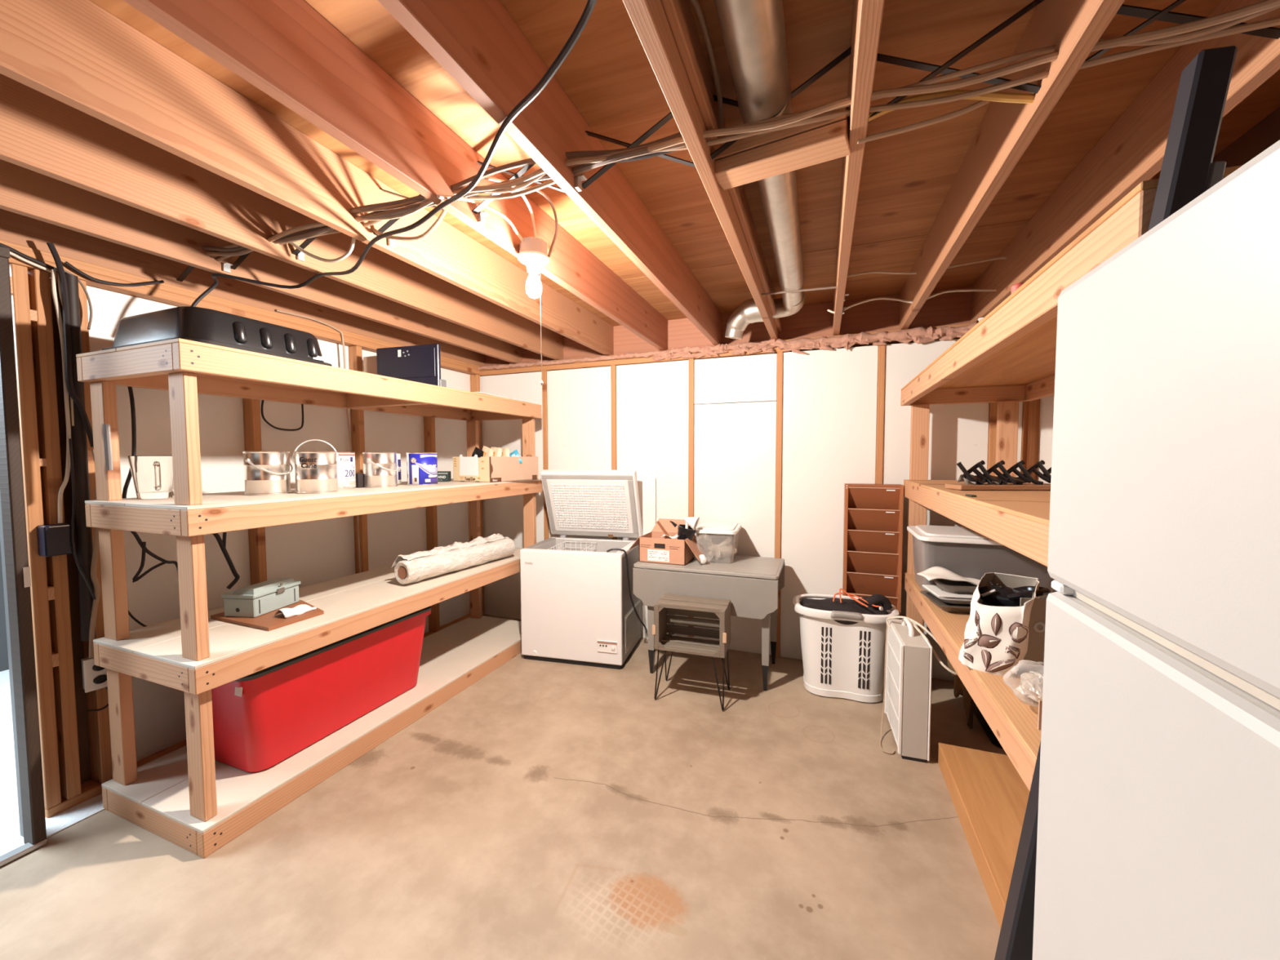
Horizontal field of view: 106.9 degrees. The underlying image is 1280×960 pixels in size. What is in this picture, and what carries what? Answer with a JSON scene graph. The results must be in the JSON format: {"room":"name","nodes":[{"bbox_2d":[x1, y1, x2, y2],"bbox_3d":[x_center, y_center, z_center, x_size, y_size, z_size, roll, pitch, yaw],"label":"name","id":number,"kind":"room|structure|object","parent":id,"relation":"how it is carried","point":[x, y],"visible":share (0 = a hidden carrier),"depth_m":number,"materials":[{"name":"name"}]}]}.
{"room":"storage area","nodes":[
{"label":"storage area","id":0,"kind":"room"},
{"bbox_2d":[0,542,8,671],"bbox_3d":[-4.103,0.147,0.377,2.130,2.440,7.100,1,3,21],"label":"wall","id":1,"kind":"structure","parent":0,"point":[4,664],"depth_m":3.06,"materials":[{"name":"grey paint"}]},
{"bbox_2d":[0,240,484,817],"bbox_3d":[-2.416,0.113,1.549,0.248,2.385,5.702,1,3,20],"label":"wall","id":2,"kind":"structure","parent":0,"point":[75,741],"depth_m":2.14,"materials":[{"name":"paint"}]},
{"bbox_2d":[0,246,47,866],"bbox_3d":[-2.708,0.324,0.354,0.175,2.080,2.844,1,3,21],"label":"door","id":3,"kind":"structure","parent":2,"relation":"in","point":[13,532],"depth_m":1.64,"materials":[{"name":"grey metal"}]},
{"bbox_2d":[0,242,66,273],"bbox_3d":[-2.264,-0.825,1.648,0.012,0.102,0.382,1,3,21],"label":"cable","id":4,"kind":"object","parent":2,"relation":"attached to","point":[2,245],"visible":0.77,"depth_m":1.73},
{"bbox_2d":[36,523,72,556],"bbox_3d":[-2.213,0.226,1.797,0.064,0.115,0.072,1,3,21],"label":"junction box","id":5,"kind":"object","parent":2,"relation":"attached to","point":[53,540],"visible":1,"depth_m":1.77,"materials":[{"name":"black plastic"}]},
{"bbox_2d":[51,269,71,523],"bbox_3d":[-2.195,-0.312,1.794,0.012,0.950,0.048,1,3,21],"label":"cable","id":6,"kind":"object","parent":2,"relation":"attached to","point":[53,271],"visible":0.99,"depth_m":1.80,"materials":[{"name":"plastic"}]},
{"bbox_2d":[63,269,93,329],"bbox_3d":[-2.174,-0.696,1.833,0.008,0.214,0.080,1,3,21],"label":"cable","id":7,"kind":"object","parent":2,"relation":"attached to","point":[65,271],"visible":0.97,"depth_m":1.86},
{"bbox_2d":[65,273,96,641],"bbox_3d":[-2.181,-0.076,1.846,0.045,1.416,0.050,1,3,21],"label":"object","id":8,"kind":"object","parent":2,"relation":"attached to","point":[78,433],"visible":0.81,"depth_m":1.84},
{"bbox_2d":[46,242,93,447],"bbox_3d":[-2.162,-0.504,1.807,0.022,0.754,0.098,1,3,29],"label":"cable","id":9,"kind":"object","parent":8,"relation":"attached to","point":[64,295],"visible":0.97,"depth_m":1.79,"materials":[{"name":"plastic"}]},
{"bbox_2d":[68,438,96,599],"bbox_3d":[-2.160,0.157,1.833,0.008,0.631,0.058,1,3,21],"label":"cable","id":10,"kind":"object","parent":8,"relation":"attached to","point":[81,571],"visible":1,"depth_m":1.81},
{"bbox_2d":[81,657,107,693],"bbox_3d":[-2.168,0.767,1.899,0.052,0.128,0.084,1,3,28],"label":"wall outlet","id":11,"kind":"object","parent":2,"relation":"attached to","point":[94,677],"visible":0.63,"depth_m":1.87,"materials":[{"name":"white plastic"}]},
{"bbox_2d":[88,448,100,657],"bbox_3d":[-2.150,0.290,1.871,0.023,0.822,0.063,2,3,36],"label":"cable","id":12,"kind":"object","parent":11,"relation":"attached to","point":[95,545],"visible":0.62,"depth_m":1.87,"materials":[{"name":"plastic"}]},
{"bbox_2d":[93,674,106,684],"bbox_3d":[-2.147,0.794,1.889,0.004,0.033,0.041,1,3,28],"label":"socket","id":13,"kind":"object","parent":11,"relation":"attached to","point":[97,678],"depth_m":1.89,"materials":[{"name":"black plastic"}]},
{"bbox_2d":[64,261,164,286],"bbox_3d":[-2.148,-0.832,1.951,0.012,0.076,0.296,1,3,21],"label":"cable","id":14,"kind":"object","parent":2,"relation":"attached to","point":[66,263],"visible":1,"depth_m":1.94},
{"bbox_2d":[132,542,167,582],"bbox_3d":[-2.102,0.344,2.034,0.012,0.166,0.116,1,3,21],"label":"cable","id":15,"kind":"object","parent":2,"relation":"attached to","point":[136,577],"visible":1,"depth_m":2.01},
{"bbox_2d":[121,386,178,581],"bbox_3d":[-2.150,0.098,2.067,0.129,1.165,0.193,1,3,21],"label":"cable","id":16,"kind":"object","parent":2,"relation":"hanging from","point":[135,535],"visible":0.57,"depth_m":1.98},
{"bbox_2d":[213,533,239,589],"bbox_3d":[-2.056,0.339,2.287,0.176,0.393,0.070,-1,3,-23],"label":"cable","id":17,"kind":"object","parent":2,"relation":"attached to","point":[216,535],"visible":0.73,"depth_m":2.31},
{"bbox_2d":[261,400,303,431],"bbox_3d":[-1.965,-0.390,2.611,0.010,0.236,0.221,1,3,21],"label":"cable","id":18,"kind":"object","parent":2,"relation":"hanging from","point":[262,402],"visible":0.78,"depth_m":2.61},
{"bbox_2d":[275,309,360,573],"bbox_3d":[-1.853,-0.140,2.771,0.016,1.571,0.446,1,3,21],"label":"cable","id":19,"kind":"object","parent":2,"relation":"attached to","point":[277,310],"visible":0.66,"depth_m":2.89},
{"bbox_2d":[0,614,1007,959],"bbox_3d":[-1.775,1.429,0.186,6.650,0.124,8.300,1,3,21],"label":"floor","id":20,"kind":"structure","parent":0,"point":[542,810],"depth_m":1.67,"materials":[{"name":"concrete"}]},
{"bbox_2d":[75,337,542,858],"bbox_3d":[-1.423,0.366,2.700,0.660,1.766,2.139,1,3,21],"label":"storage shelf","id":21,"kind":"object","parent":20,"relation":"on","point":[199,803],"visible":0.8,"depth_m":1.86,"materials":[{"name":"brown wood"}]},
{"bbox_2d":[102,424,113,470],"bbox_3d":[-1.971,-0.121,1.757,0.034,0.170,0.014,1,3,21],"label":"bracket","id":22,"kind":"object","parent":21,"relation":"attached to","point":[106,428],"visible":1,"depth_m":1.75,"materials":[{"name":"metal"}]},
{"bbox_2d":[127,455,173,498],"bbox_3d":[-1.942,-0.012,1.909,0.167,0.170,0.140,0,3,5],"label":"storage bin","id":23,"kind":"object","parent":21,"relation":"on","point":[152,475],"visible":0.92,"depth_m":1.86,"materials":[{"name":"white"}]},
{"bbox_2d":[102,306,331,366],"bbox_3d":[-1.673,-0.547,1.915,0.578,0.132,0.541,1,3,21],"label":"tub","id":24,"kind":"object","parent":21,"relation":"on","point":[202,325],"visible":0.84,"depth_m":1.72,"materials":[{"name":"plastic"}]},
{"bbox_2d":[210,600,324,631],"bbox_3d":[-1.633,0.594,2.129,0.405,0.014,0.300,1,3,21],"label":"panel","id":25,"kind":"object","parent":21,"relation":"on","point":[268,621],"visible":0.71,"depth_m":2.03,"materials":[{"name":"wood"}]},
{"bbox_2d":[221,577,301,617],"bbox_3d":[-1.707,0.524,2.152,0.164,0.122,0.244,0,3,7],"label":"box","id":26,"kind":"object","parent":25,"relation":"on","point":[255,600],"visible":1,"depth_m":2.07,"materials":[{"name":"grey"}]},
{"bbox_2d":[274,604,316,617],"bbox_3d":[-1.535,0.570,2.103,0.106,0.037,0.136,1,3,21],"label":"folded paper","id":27,"kind":"object","parent":25,"relation":"on","point":[303,608],"visible":1,"depth_m":2.08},
{"bbox_2d":[242,450,293,495],"bbox_3d":[-1.654,-0.033,2.111,0.176,0.190,0.179,1,3,21],"label":"paint can","id":28,"kind":"object","parent":21,"relation":"on","point":[265,472],"visible":1,"depth_m":2.05,"materials":[{"name":"metal"}]},
{"bbox_2d":[292,439,338,493],"bbox_3d":[-1.495,-0.065,2.191,0.167,0.245,0.167,1,3,21],"label":"paint can","id":29,"kind":"object","parent":21,"relation":"on","point":[315,472],"visible":1,"depth_m":2.13,"materials":[{"name":"metal"}]},
{"bbox_2d":[211,605,431,772],"bbox_3d":[-1.554,0.941,2.314,0.514,0.450,0.956,1,3,21],"label":"storage tote","id":30,"kind":"object","parent":21,"relation":"on","point":[264,717],"visible":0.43,"depth_m":2.06,"materials":[{"name":"red plastic"}]},
{"bbox_2d":[337,451,355,489],"bbox_3d":[-1.563,-0.049,2.446,0.167,0.190,0.167,1,3,21],"label":"paint can","id":31,"kind":"object","parent":21,"relation":"on","point":[346,475],"visible":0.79,"depth_m":2.41,"materials":[{"name":"metal"}]},
{"bbox_2d":[363,355,377,374],"bbox_3d":[-1.577,-0.635,2.849,0.215,0.219,0.005,1,3,21],"label":"cardboard sheet","id":32,"kind":"object","parent":21,"relation":"on","point":[370,363],"visible":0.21,"depth_m":2.86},
{"bbox_2d":[362,452,399,488],"bbox_3d":[-1.420,-0.057,2.603,0.177,0.190,0.179,1,3,21],"label":"paint can","id":33,"kind":"object","parent":21,"relation":"on","point":[380,468],"visible":1,"depth_m":2.54,"materials":[{"name":"metal"}]},
{"bbox_2d":[376,343,446,387],"bbox_3d":[-1.327,-0.645,2.726,0.442,0.244,0.056,0,3,12],"label":"storage box","id":34,"kind":"object","parent":21,"relation":"on","point":[416,363],"visible":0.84,"depth_m":2.70,"materials":[{"name":"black plastic"}]},
{"bbox_2d":[406,452,437,485],"bbox_3d":[-1.285,-0.067,2.796,0.169,0.190,0.172,1,3,21],"label":"paint can","id":35,"kind":"object","parent":21,"relation":"on","point":[422,467],"visible":1,"depth_m":2.73,"materials":[{"name":"metal"}]},
{"bbox_2d":[437,471,451,481],"bbox_3d":[-1.365,-0.024,3.170,0.178,0.068,0.071,-1,3,-7],"label":"box","id":36,"kind":"object","parent":21,"relation":"on","point":[442,476],"visible":0.34,"depth_m":3.14,"materials":[{"name":"cardboard"}]},
{"bbox_2d":[391,533,515,584],"bbox_3d":[-1.125,0.467,2.960,0.175,0.175,0.844,1,3,26],"label":"roll","id":37,"kind":"object","parent":21,"relation":"on","point":[416,566],"visible":1,"depth_m":2.82,"materials":[{"name":"fabric"}]},
{"bbox_2d":[453,454,538,482],"bbox_3d":[-0.993,-0.087,3.303,0.337,0.180,0.468,1,3,28],"label":"cardboard box","id":38,"kind":"object","parent":21,"relation":"on","point":[474,468],"visible":1,"depth_m":3.13,"materials":[{"name":"beige cardboard"}]},
{"bbox_2d":[453,458,484,479],"bbox_3d":[-1.122,-0.073,3.108,0.276,0.136,0.001,1,3,28],"label":"print","id":39,"kind":"object","parent":38,"relation":"on","point":[464,468],"depth_m":3.11,"materials":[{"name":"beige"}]},
{"bbox_2d":[457,478,537,482],"bbox_3d":[-0.995,0.000,3.305,0.335,0.006,0.460,1,3,28],"label":"tray","id":40,"kind":"object","parent":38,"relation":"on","point":[475,480],"depth_m":3.11,"materials":[{"name":"beige cardboard"}]},
{"bbox_2d":[520,469,647,669],"bbox_3d":[-0.369,0.572,3.372,0.780,1.283,0.576,1,3,14],"label":"chest freezer","id":41,"kind":"object","parent":20,"relation":"on","point":[579,607],"visible":0.99,"depth_m":3.18,"materials":[{"name":"white metal"}]},
{"bbox_2d":[547,541,597,551],"bbox_3d":[-0.490,0.544,3.386,0.255,0.142,0.385,1,3,14],"label":"wire basket","id":42,"kind":"object","parent":41,"relation":"in","point":[591,545],"visible":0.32,"depth_m":3.53,"materials":[{"name":"white metal"}]},
{"bbox_2d":[628,477,656,639],"bbox_3d":[0.018,0.592,3.578,0.215,1.220,0.012,1,3,21],"label":"sheet","id":43,"kind":"object","parent":20,"relation":"on","point":[646,486],"visible":0.3,"depth_m":3.54,"materials":[{"name":"plastic"}]},
{"bbox_2d":[652,594,730,711],"bbox_3d":[0.309,0.969,2.721,0.416,0.547,0.264,1,3,21],"label":"nightstand","id":44,"kind":"object","parent":20,"relation":"on","point":[688,606],"visible":1,"depth_m":2.73,"materials":[{"name":"grey wood"}]},
{"bbox_2d":[632,555,784,690],"bbox_3d":[0.458,0.874,3.081,0.882,0.702,0.508,1,3,21],"label":"table","id":45,"kind":"object","parent":20,"relation":"on","point":[752,584],"visible":0.84,"depth_m":2.85,"materials":[{"name":"grey paint"}]},
{"bbox_2d":[629,518,706,565],"bbox_3d":[0.192,0.398,3.118,0.465,0.246,0.287,1,3,21],"label":"cardboard box","id":46,"kind":"object","parent":45,"relation":"on","point":[676,552],"visible":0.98,"depth_m":3.01,"materials":[{"name":"cardboard"}]},
{"bbox_2d":[640,544,679,559],"bbox_3d":[0.125,0.460,2.994,0.260,0.088,0.002,1,3,21],"label":"print","id":47,"kind":"object","parent":46,"relation":"attached to","point":[648,552],"depth_m":2.99,"materials":[{"name":"brown"}]},
{"bbox_2d":[670,520,696,540],"bbox_3d":[0.287,0.347,3.048,0.117,0.167,0.156,-3,4,-44],"label":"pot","id":48,"kind":"object","parent":46,"relation":"in","point":[683,533],"visible":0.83,"depth_m":3.00,"materials":[{"name":"plastic"}]},
{"bbox_2d":[683,516,699,529],"bbox_3d":[0.336,0.370,3.013,0.082,0.278,0.103,-3,4,-44],"label":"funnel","id":49,"kind":"object","parent":46,"relation":"in","point":[692,522],"visible":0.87,"depth_m":2.98,"materials":[{"name":"plastic"}]},
{"bbox_2d":[694,521,741,563],"bbox_3d":[0.519,0.409,3.154,0.274,0.217,0.359,1,3,17],"label":"plastic bin","id":50,"kind":"object","parent":45,"relation":"on","point":[707,527],"visible":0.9,"depth_m":3.07,"materials":[{"name":"white"}]},
{"bbox_2d":[703,533,737,558],"bbox_3d":[0.534,0.434,3.137,0.221,0.150,0.253,1,3,21],"label":"clear bag","id":51,"kind":"object","parent":50,"relation":"in","point":[713,542],"visible":0.94,"depth_m":3.06,"materials":[{"name":"white plastic"}]},
{"bbox_2d":[791,593,899,702],"bbox_3d":[1.191,0.978,2.787,0.574,0.519,0.389,1,3,21],"label":"laundry hamper","id":52,"kind":"object","parent":20,"relation":"on","point":[843,652],"visible":0.84,"depth_m":2.66,"materials":[{"name":"white plastic"}]},
{"bbox_2d":[801,594,892,615],"bbox_3d":[1.200,0.709,2.770,0.480,0.143,0.265,1,3,18],"label":"jacket","id":53,"kind":"object","parent":52,"relation":"in","point":[851,606],"visible":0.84,"depth_m":2.70,"materials":[{"name":"fabric"}]},
{"bbox_2d":[842,483,903,619],"bbox_3d":[1.431,0.641,2.939,0.318,1.231,0.122,1,3,21],"label":"file organizer","id":54,"kind":"object","parent":20,"relation":"on","point":[873,513],"visible":0.68,"depth_m":2.90,"materials":[{"name":"brown wood"}]},
{"bbox_2d":[879,616,957,763],"bbox_3d":[1.324,0.969,2.291,0.310,0.584,0.379,1,3,21],"label":"radiator","id":55,"kind":"object","parent":20,"relation":"on","point":[908,673],"visible":0.88,"depth_m":2.14,"materials":[{"name":"white plastic"}]},
{"bbox_2d":[884,619,903,754],"bbox_3d":[1.240,0.987,2.322,0.014,0.505,0.374,1,3,19],"label":"grille","id":56,"kind":"object","parent":55,"relation":"attached to","point":[894,646],"depth_m":2.30,"materials":[{"name":"white plastic"}]},
{"bbox_2d":[937,742,1029,928],"bbox_3d":[1.334,1.259,1.353,0.552,0.095,1.445,1,3,21],"label":"wooden board","id":57,"kind":"object","parent":20,"relation":"on","point":[989,797],"visible":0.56,"depth_m":1.74,"materials":[{"name":"brown wood"}]},
{"bbox_2d":[973,702,1003,748],"bbox_3d":[1.863,1.019,2.347,0.315,0.475,0.420,1,3,21],"label":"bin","id":58,"kind":"object","parent":20,"relation":"on","point":[986,727],"visible":0.14,"depth_m":2.34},
{"bbox_2d":[900,164,1243,791],"bbox_3d":[1.444,0.388,1.692,0.634,1.802,2.295,1,3,21],"label":"storage shelf","id":59,"kind":"object","parent":20,"relation":"on","point":[1007,359],"depth_m":1.51,"materials":[{"name":"brown wood"}]},
{"bbox_2d":[920,590,970,613],"bbox_3d":[1.492,0.567,2.184,0.299,0.033,0.254,0,3,11],"label":"baking pan","id":60,"kind":"object","parent":59,"relation":"on","point":[952,607],"visible":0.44,"depth_m":2.15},
{"bbox_2d":[921,585,972,604],"bbox_3d":[1.497,0.535,2.189,0.292,0.027,0.239,0,3,11],"label":"baking pan","id":61,"kind":"object","parent":60,"relation":"on","point":[949,600],"visible":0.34,"depth_m":2.11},
{"bbox_2d":[922,584,973,598],"bbox_3d":[1.501,0.520,2.200,0.285,0.007,0.190,0,3,11],"label":"tray","id":62,"kind":"object","parent":61,"relation":"on","point":[935,589],"visible":0.42,"depth_m":2.16,"materials":[{"name":"plastic"}]},
{"bbox_2d":[932,577,981,594],"bbox_3d":[1.517,0.495,2.216,0.264,0.040,0.194,0,3,11],"label":"baking pan","id":63,"kind":"object","parent":62,"relation":"on","point":[948,586],"visible":0.44,"depth_m":2.18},
{"bbox_2d":[916,566,980,586],"bbox_3d":[1.480,0.457,2.237,0.272,0.065,0.141,0,3,11],"label":"cloth","id":64,"kind":"object","parent":63,"relation":"on","point":[935,572],"visible":0.87,"depth_m":2.23,"materials":[{"name":"fabric"}]},
{"bbox_2d":[946,657,973,728],"bbox_3d":[1.735,0.994,2.578,0.044,0.537,0.482,1,3,21],"label":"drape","id":65,"kind":"object","parent":59,"relation":"hanging from","point":[959,688],"visible":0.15,"depth_m":2.45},
{"bbox_2d":[906,524,1055,599],"bbox_3d":[1.718,0.416,2.409,0.598,0.310,0.417,1,3,21],"label":"clear bin","id":66,"kind":"object","parent":59,"relation":"on","point":[921,533],"visible":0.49,"depth_m":2.38,"materials":[{"name":"grey plastic"}]},
{"bbox_2d":[923,541,1045,598],"bbox_3d":[1.729,0.446,2.413,0.460,0.235,0.260,1,3,21],"label":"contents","id":67,"kind":"object","parent":66,"relation":"in","point":[966,560],"visible":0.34,"depth_m":2.31,"materials":[{"name":"plastic"}]},
{"bbox_2d":[944,460,1051,490],"bbox_3d":[1.522,-0.021,1.942,0.462,0.120,0.115,0,3,4],"label":"hook rack","id":68,"kind":"object","parent":59,"relation":"on","point":[1019,486],"visible":0.8,"depth_m":1.94,"materials":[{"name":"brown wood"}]},
{"bbox_2d":[965,477,1016,484],"bbox_3d":[1.417,0.004,1.921,0.193,0.031,0.025,0,3,4],"label":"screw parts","id":69,"kind":"object","parent":68,"relation":"on","point":[989,482],"visible":1,"depth_m":1.92,"materials":[{"name":"black metal"}]},
{"bbox_2d":[958,572,1046,676],"bbox_3d":[1.234,0.477,1.606,0.276,0.276,0.297,1,3,21],"label":"floral bag","id":70,"kind":"object","parent":59,"relation":"on","point":[996,638],"visible":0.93,"depth_m":1.51,"materials":[{"name":"white fabric"}]},
{"bbox_2d":[964,638,977,648],"bbox_3d":[1.085,0.538,1.566,0.023,0.051,0.051,-1,3,-10],"label":"print","id":71,"kind":"object","parent":70,"relation":"on","point":[969,642],"depth_m":1.56,"materials":[{"name":"brown fabric"}]},
{"bbox_2d":[982,649,990,668],"bbox_3d":[1.114,0.575,1.529,0.011,0.061,0.025,-2,3,-35],"label":"print","id":72,"kind":"object","parent":70,"relation":"attached to","point":[985,653],"depth_m":1.53,"materials":[{"name":"brown fabric"}]},
{"bbox_2d":[978,635,999,648],"bbox_3d":[1.121,0.521,1.523,0.006,0.042,0.055,-3,4,-44],"label":"print","id":73,"kind":"object","parent":70,"relation":"attached to","point":[984,642],"depth_m":1.52,"materials":[{"name":"brown fabric"}]},
{"bbox_2d":[991,613,999,635],"bbox_3d":[1.133,0.460,1.510,0.021,0.066,0.010,3,4,44],"label":"print","id":74,"kind":"object","parent":70,"relation":"on","point":[995,617],"depth_m":1.51,"materials":[{"name":"brown fabric"}]},
{"bbox_2d":[986,659,1015,672],"bbox_3d":[1.142,0.588,1.502,0.072,0.057,0.005,2,3,32],"label":"print","id":75,"kind":"object","parent":70,"relation":"attached to","point":[992,665],"depth_m":1.50,"materials":[{"name":"brown fabric"}]},
{"bbox_2d":[1008,645,1019,657],"bbox_3d":[1.168,0.539,1.480,0.030,0.042,0.008,0,3,-6],"label":"print","id":76,"kind":"object","parent":70,"relation":"attached to","point":[1014,651],"depth_m":1.48,"materials":[{"name":"brown fabric"}]},
{"bbox_2d":[978,582,1050,606],"bbox_3d":[1.249,0.393,1.587,0.188,0.089,0.108,1,3,21],"label":"clog","id":77,"kind":"object","parent":70,"relation":"in","point":[997,595],"visible":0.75,"depth_m":1.59,"materials":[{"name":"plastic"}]},
{"bbox_2d":[1010,622,1027,642],"bbox_3d":[1.181,0.476,1.475,0.047,0.059,0.010,0,3,13],"label":"print","id":78,"kind":"object","parent":70,"relation":"on","point":[1019,631],"depth_m":1.47,"materials":[{"name":"brown fabric"}]},
{"bbox_2d":[1002,659,1044,706],"bbox_3d":[1.120,0.571,1.349,0.157,0.117,0.195,0,3,11],"label":"bag","id":79,"kind":"object","parent":59,"relation":"on","point":[1011,669],"visible":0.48,"depth_m":1.36,"materials":[{"name":"white"}]},
{"bbox_2d":[1015,671,1043,702],"bbox_3d":[1.130,0.587,1.322,0.116,0.075,0.140,1,3,21],"label":"wrap","id":80,"kind":"object","parent":79,"relation":"in","point":[1031,685],"visible":0.47,"depth_m":1.33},
{"bbox_2d":[994,45,1237,959],"bbox_3d":[0.656,0.380,0.732,0.286,1.913,0.040,1,3,21],"label":"bar","id":81,"kind":"object","parent":20,"relation":"on","point":[1188,171],"visible":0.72,"depth_m":0.65,"materials":[{"name":"black metal"}]},
{"bbox_2d":[1032,139,1279,959],"bbox_3d":[0.758,0.562,0.229,0.740,1.598,0.720,1,3,21],"label":"refrigerator","id":82,"kind":"object","parent":20,"relation":"on","point":[1158,836],"visible":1,"depth_m":0.43,"materials":[{"name":"white metal"}]},
{"bbox_2d":[0,0,1279,366],"bbox_3d":[-0.417,-0.940,0.833,4.650,0.259,5.900,1,3,21],"label":"ceiling","id":83,"kind":"structure","parent":0,"point":[137,136],"depth_m":1.40,"materials":[{"name":"brown wood"}]},
{"bbox_2d":[289,237,355,262],"bbox_3d":[-1.214,-0.889,1.832,0.302,0.086,0.045,0,3,11],"label":"cable","id":84,"kind":"object","parent":83,"relation":"hanging from","point":[348,252],"visible":0.89,"depth_m":1.84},
{"bbox_2d":[190,0,596,306],"bbox_3d":[-0.813,-0.715,1.339,2.482,0.246,0.459,2,4,40],"label":"cable","id":85,"kind":"object","parent":83,"relation":"hanging from","point":[589,6],"visible":0.87,"depth_m":1.23,"materials":[{"name":"plastic"}]},
{"bbox_2d":[372,209,446,240],"bbox_3d":[-0.788,-0.882,1.660,0.364,0.058,0.062,1,3,24],"label":"cable","id":86,"kind":"object","parent":83,"relation":"hanging from","point":[443,212],"visible":0.83,"depth_m":1.68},
{"bbox_2d":[201,132,681,252],"bbox_3d":[-0.870,-0.919,1.590,2.170,0.051,0.070,1,3,21],"label":"cable","id":87,"kind":"object","parent":83,"relation":"attached to","point":[572,154],"visible":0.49,"depth_m":1.39,"materials":[{"name":"plastic"}]},
{"bbox_2d":[209,142,686,257],"bbox_3d":[-0.863,-0.896,1.606,2.171,0.048,0.061,1,3,21],"label":"cable","id":88,"kind":"object","parent":83,"relation":"attached to","point":[641,151],"visible":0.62,"depth_m":1.48,"materials":[{"name":"plastic"}]},
{"bbox_2d":[363,150,678,215],"bbox_3d":[-0.855,-0.922,1.629,2.170,0.038,0.047,1,3,21],"label":"cable","id":89,"kind":"object","parent":83,"relation":"attached to","point":[655,154],"visible":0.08,"depth_m":1.32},
{"bbox_2d":[517,236,549,385],"bbox_3d":[-0.401,-0.625,1.798,0.116,0.536,0.116,1,3,21],"label":"light bulb","id":90,"kind":"object","parent":83,"relation":"hanging from","point":[532,251],"visible":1,"depth_m":1.76,"materials":[{"name":"glass"}]},
{"bbox_2d":[436,194,523,242],"bbox_3d":[-0.515,-0.875,1.567,0.029,0.096,0.415,1,3,22],"label":"cable","id":91,"kind":"object","parent":90,"relation":"attached to","point":[438,196],"visible":0.89,"depth_m":1.60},
{"bbox_2d":[483,176,537,237],"bbox_3d":[-0.418,-0.927,1.600,0.047,0.089,0.369,1,3,15],"label":"cable","id":92,"kind":"object","parent":90,"relation":"attached to","point":[489,178],"visible":0.61,"depth_m":1.65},
{"bbox_2d":[509,186,558,257],"bbox_3d":[-0.355,-0.929,1.646,0.047,0.171,0.365,0,3,9],"label":"cable","id":93,"kind":"object","parent":90,"relation":"attached to","point":[539,191],"visible":0.82,"depth_m":1.76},
{"bbox_2d":[689,0,723,137],"bbox_3d":[0.059,-0.958,0.889,0.023,0.188,0.949,1,3,21],"label":"cable","id":94,"kind":"object","parent":83,"relation":"hanging from","point":[695,3],"visible":0.73,"depth_m":1.18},
{"bbox_2d":[204,0,1279,256],"bbox_3d":[-0.156,-0.884,1.335,3.684,0.048,0.072,1,3,20],"label":"cable","id":95,"kind":"object","parent":83,"relation":"attached to","point":[1264,5],"visible":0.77,"depth_m":1.07,"materials":[{"name":"plastic"}]},
{"bbox_2d":[211,5,1279,251],"bbox_3d":[-0.149,-0.898,1.352,3.684,0.060,0.053,1,3,20],"label":"cable","id":96,"kind":"object","parent":83,"relation":"attached to","point":[1179,37],"visible":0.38,"depth_m":1.01,"materials":[{"name":"plastic"}]},
{"bbox_2d":[215,16,1279,261],"bbox_3d":[-0.144,-0.888,1.366,3.684,0.048,0.062,1,3,20],"label":"cable","id":97,"kind":"object","parent":83,"relation":"attached to","point":[1273,21],"visible":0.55,"depth_m":1.07,"materials":[{"name":"plastic"}]},
{"bbox_2d":[714,0,804,318],"bbox_3d":[0.020,-0.928,0.468,0.247,0.144,5.134,1,3,19],"label":"duct","id":98,"kind":"object","parent":83,"relation":"attached to","point":[753,31],"visible":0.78,"depth_m":1.12,"materials":[{"name":"metal"}]},
{"bbox_2d":[724,298,763,339],"bbox_3d":[0.648,-0.993,2.929,0.276,0.221,0.156,2,3,34],"label":"duct elbow","id":99,"kind":"object","parent":98,"relation":"attached to","point":[747,313],"visible":0.94,"depth_m":2.89,"materials":[{"name":"metal"}]},
{"bbox_2d":[761,286,836,295],"bbox_3d":[0.754,-0.901,2.262,0.342,0.020,0.010,1,3,21],"label":"cable","id":100,"kind":"object","parent":83,"relation":"attached to","point":[828,287],"visible":0.93,"depth_m":2.26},
{"bbox_2d":[826,288,996,313],"bbox_3d":[1.427,-0.960,2.536,0.793,0.063,0.011,1,3,21],"label":"cable","id":101,"kind":"object","parent":83,"relation":"attached to","point":[965,290],"visible":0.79,"depth_m":2.52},
{"bbox_2d":[857,100,988,143],"bbox_3d":[0.671,-0.856,1.137,0.280,0.058,0.022,1,3,15],"label":"cable","id":102,"kind":"object","parent":83,"relation":"attached to","point":[962,111],"visible":1,"depth_m":1.14,"materials":[{"name":"plastic"}]},
{"bbox_2d":[847,256,1006,277],"bbox_3d":[1.429,-1.075,2.422,0.731,0.044,0.011,1,3,21],"label":"cable","id":103,"kind":"object","parent":83,"relation":"attached to","point":[1004,257],"visible":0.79,"depth_m":2.43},
{"bbox_2d":[868,89,1035,121],"bbox_3d":[0.720,-0.879,1.104,0.403,0.058,0.036,0,3,11],"label":"cable","id":104,"kind":"object","parent":83,"relation":"attached to","point":[997,96],"visible":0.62,"depth_m":1.08,"materials":[{"name":"plastic"}]},
{"bbox_2d":[477,321,1028,681],"bbox_3d":[0.483,0.015,3.421,4.500,2.385,0.198,1,3,21],"label":"wall","id":105,"kind":"structure","parent":0,"point":[766,437],"depth_m":3.25,"materials":[{"name":"paint"}]},
{"bbox_2d":[1026,106,1279,592],"bbox_3d":[1.305,0.172,0.117,0.190,2.385,5.700,1,3,21],"label":"wall","id":106,"kind":"structure","parent":0,"point":[1041,411],"depth_m":2.51,"materials":[{"name":"paint"}]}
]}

